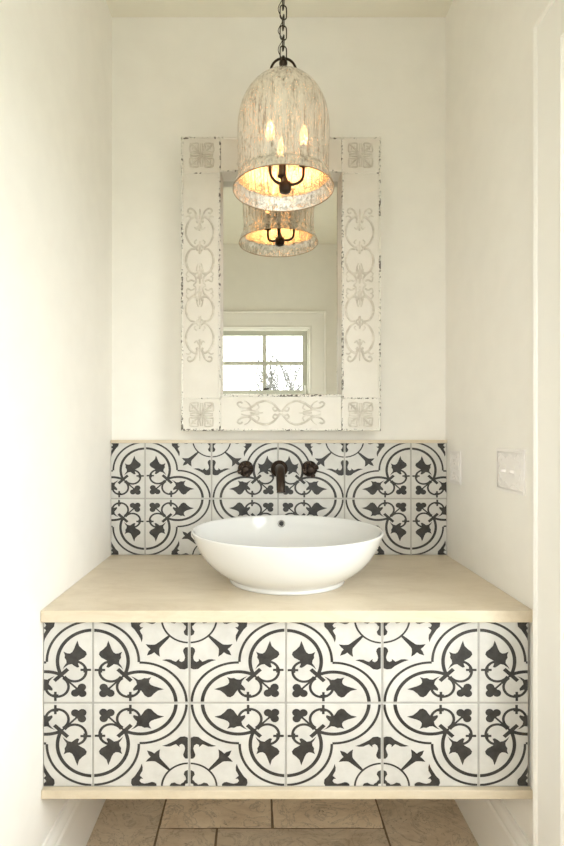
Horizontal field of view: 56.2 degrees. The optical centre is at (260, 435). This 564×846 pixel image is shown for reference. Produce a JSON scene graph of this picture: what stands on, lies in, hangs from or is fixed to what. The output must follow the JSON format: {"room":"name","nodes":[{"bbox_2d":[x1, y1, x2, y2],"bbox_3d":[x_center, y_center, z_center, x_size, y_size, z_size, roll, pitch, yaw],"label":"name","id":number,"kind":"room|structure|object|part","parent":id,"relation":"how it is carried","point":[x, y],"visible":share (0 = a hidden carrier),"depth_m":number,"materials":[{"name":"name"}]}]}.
{"room":"bathroom","nodes":[
{"label":"bathroom","id":0,"kind":"room"},
{"bbox_2d":[0,0,111,845],"bbox_3d":[-0.558,-0.135,0.676,0.120,2.630,2.412,0,0,0],"label":"wall","id":1,"kind":"structure","parent":0,"point":[56,55],"depth_m":1.22,"materials":[{"name":"beige paint"}]},
{"bbox_2d":[42,799,105,845],"bbox_3d":[-0.490,1.032,0.676,0.016,0.197,2.172,0,0,0],"label":"baseboard","id":2,"kind":"structure","parent":1,"relation":"attached to","point":[74,825],"depth_m":1.37,"materials":[{"name":"beige paint"}]},
{"bbox_2d":[112,17,445,439],"bbox_3d":[0.059,-0.135,1.822,1.356,2.630,0.120,0,0,0],"label":"wall","id":3,"kind":"structure","parent":0,"point":[174,78],"depth_m":1.76,"materials":[{"name":"beige paint"}]},
{"bbox_2d":[111,440,446,554],"bbox_3d":[0.059,0.203,1.752,1.114,0.381,0.019,0,0,0],"label":"tile backsplash","id":4,"kind":"structure","parent":3,"relation":"attached to","point":[161,490],"depth_m":1.75,"materials":[{"name":"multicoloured tile"}]},
{"bbox_2d":[237,460,318,493],"bbox_3d":[0.055,0.129,1.676,0.264,0.098,0.138,0,0,0],"label":"faucet","id":5,"kind":"object","parent":4,"relation":"attached to","point":[279,468],"visible":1,"depth_m":1.70,"materials":[{"name":"brown metal"}]},
{"bbox_3d":[-0.051,0.108,1.702,0.053,0.053,0.017,0,0,0],"label":"cross lever","id":6,"kind":"part","parent":5,"relation":"part of","materials":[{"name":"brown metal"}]},
{"bbox_3d":[-0.051,0.108,1.718,0.053,0.053,0.054,0,0,0],"label":"handle","id":7,"kind":"part","parent":5,"relation":"part of","materials":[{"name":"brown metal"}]},
{"bbox_3d":[0.060,0.135,1.671,0.032,0.088,0.128,0,0,0],"label":"spout","id":8,"kind":"part","parent":5,"relation":"part of","materials":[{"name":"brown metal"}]},
{"bbox_3d":[0.160,0.108,1.718,0.053,0.053,0.054,0,0,0],"label":"handle","id":9,"kind":"part","parent":5,"relation":"part of","materials":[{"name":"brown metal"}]},
{"bbox_3d":[0.160,0.108,1.702,0.053,0.053,0.017,0,0,0],"label":"cross lever","id":10,"kind":"part","parent":5,"relation":"part of","materials":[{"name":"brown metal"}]},
{"bbox_2d":[181,136,380,430],"bbox_3d":[0.063,-0.482,1.712,0.635,0.933,0.095,0,0,0],"label":"wall mirror","id":11,"kind":"object","parent":3,"relation":"attached to","point":[281,311],"visible":0.91,"depth_m":1.67,"materials":[{"name":"beige paint"}]},
{"bbox_2d":[223,181,337,393],"bbox_3d":[0.064,-0.484,1.722,0.383,0.704,0.004,0,0,0],"label":"mirror glass","id":12,"kind":"object","parent":11,"relation":"on","point":[280,269],"depth_m":1.72,"materials":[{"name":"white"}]},
{"bbox_3d":[0.063,-0.892,1.713,0.384,0.114,0.094,0,0,0],"label":"rail","id":13,"kind":"part","parent":11,"relation":"part of","materials":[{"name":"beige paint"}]},
{"bbox_3d":[0.064,-0.074,1.713,0.384,0.117,0.094,0,0,0],"label":"rail","id":14,"kind":"part","parent":11,"relation":"part of","materials":[{"name":"beige paint"}]},
{"bbox_2d":[41,622,532,798],"bbox_3d":[0.059,0.622,1.476,1.112,0.401,0.569,0,0,0],"label":"vanity cabinet","id":15,"kind":"object","parent":3,"relation":"attached to","point":[133,710],"visible":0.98,"depth_m":1.20,"materials":[{"name":"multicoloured tile"}]},
{"bbox_2d":[41,555,532,621],"bbox_3d":[0.059,0.408,1.475,1.114,0.027,0.572,0,0,0],"label":"countertop","id":16,"kind":"structure","parent":15,"relation":"on","point":[122,588],"depth_m":1.29,"materials":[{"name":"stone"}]},
{"bbox_2d":[191,515,383,595],"bbox_3d":[0.071,0.324,1.452,0.523,0.139,0.500,0,0,0],"label":"vessel basin","id":17,"kind":"object","parent":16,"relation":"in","point":[289,555],"visible":1,"depth_m":1.31,"materials":[{"name":"white ceramic"}]},
{"bbox_2d":[106,0,452,16],"bbox_3d":[0.059,-1.450,0.676,1.356,0.100,2.412,0,0,0],"label":"ceiling","id":18,"kind":"structure","parent":0,"point":[117,8],"depth_m":1.73,"materials":[{"name":"beige paint"}]},
{"bbox_2d":[233,0,334,211],"bbox_3d":[0.064,-1.046,1.510,0.291,0.707,0.291,0,0,37],"label":"pendant lamp","id":19,"kind":"object","parent":18,"relation":"hanging from","point":[267,141],"visible":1,"depth_m":1.42,"materials":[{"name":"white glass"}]},
{"bbox_3d":[0.036,-0.743,1.490,0.028,0.058,0.057,0,0,45],"label":"candle arm","id":20,"kind":"part","parent":19,"relation":"part of","materials":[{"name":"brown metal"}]},
{"bbox_3d":[0.055,-1.230,1.507,0.014,0.307,0.010,0,0,0],"label":"lamp cord","id":21,"kind":"part","parent":19,"relation":"part of","materials":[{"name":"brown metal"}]},
{"bbox_3d":[0.061,-0.743,1.548,0.028,0.058,0.057,0,0,0],"label":"candle arm","id":22,"kind":"part","parent":19,"relation":"part of","materials":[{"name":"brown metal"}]},
{"bbox_3d":[0.064,-0.871,1.510,0.288,0.333,0.288,0,0,0],"label":"lamp shade","id":23,"kind":"part","parent":19,"relation":"part of","materials":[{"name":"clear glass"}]},
{"bbox_3d":[0.066,-1.067,1.508,0.059,0.043,0.061,0,0,43],"label":"crown","id":24,"kind":"part","parent":19,"relation":"part of","materials":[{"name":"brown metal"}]},
{"bbox_3d":[0.069,-0.874,1.510,0.036,0.362,0.036,0,0,0],"label":"lamp stem","id":25,"kind":"part","parent":19,"relation":"part of","materials":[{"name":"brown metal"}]},
{"bbox_3d":[0.106,-0.743,1.499,0.057,0.058,0.028,0,0,0],"label":"candle arm","id":26,"kind":"part","parent":19,"relation":"part of","materials":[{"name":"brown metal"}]},
{"bbox_2d":[86,799,478,845],"bbox_3d":[0.059,1.180,0.676,1.356,0.100,2.412,0,0,0],"label":"floor","id":27,"kind":"structure","parent":0,"point":[120,822],"depth_m":1.54,"materials":[{"name":"tile"}]},
{"bbox_2d":[446,0,549,845],"bbox_3d":[0.677,-0.135,0.676,0.120,2.630,2.412,0,0,0],"label":"wall","id":28,"kind":"structure","parent":0,"point":[489,43],"depth_m":1.42,"materials":[{"name":"beige paint"}]},
{"bbox_2d":[450,450,460,484],"bbox_3d":[0.614,0.099,1.667,0.006,0.104,0.090,0,0,0],"label":"wall outlet","id":29,"kind":"object","parent":28,"relation":"attached to","point":[455,456],"visible":1,"depth_m":1.66,"materials":[{"name":"white plastic"}]},
{"bbox_2d":[454,799,531,845],"bbox_3d":[0.609,1.032,0.676,0.016,0.197,2.172,0,0,0],"label":"baseboard","id":30,"kind":"structure","parent":28,"relation":"attached to","point":[489,821],"depth_m":1.37,"materials":[{"name":"beige paint"}]},
{"bbox_2d":[496,448,524,495],"bbox_3d":[0.608,0.086,1.301,0.017,0.108,0.144,0,0,0],"label":"light switch","id":31,"kind":"object","parent":28,"relation":"attached to","point":[510,463],"visible":1,"depth_m":1.29,"materials":[{"name":"white plastic"}]},
{"bbox_2d":[499,465,505,474],"bbox_3d":[0.607,0.086,1.324,0.014,0.026,0.011,0,0,0],"label":"toggle switch","id":32,"kind":"object","parent":31,"relation":"attached to","point":[503,467],"depth_m":1.32,"materials":[{"name":"white plastic"}]},
{"bbox_2d":[508,466,514,476],"bbox_3d":[0.607,0.086,1.278,0.014,0.026,0.011,0,0,0],"label":"toggle switch","id":33,"kind":"object","parent":31,"relation":"attached to","point":[512,468],"depth_m":1.28,"materials":[{"name":"white plastic"}]},
{"bbox_2d":[533,0,563,845],"bbox_3d":[0.606,0.115,0.600,0.022,2.031,1.116,0,0,0],"label":"trim","id":34,"kind":"structure","parent":28,"relation":"attached to","point":[548,29],"depth_m":1.11,"materials":[{"name":"beige paint"}]}
]}

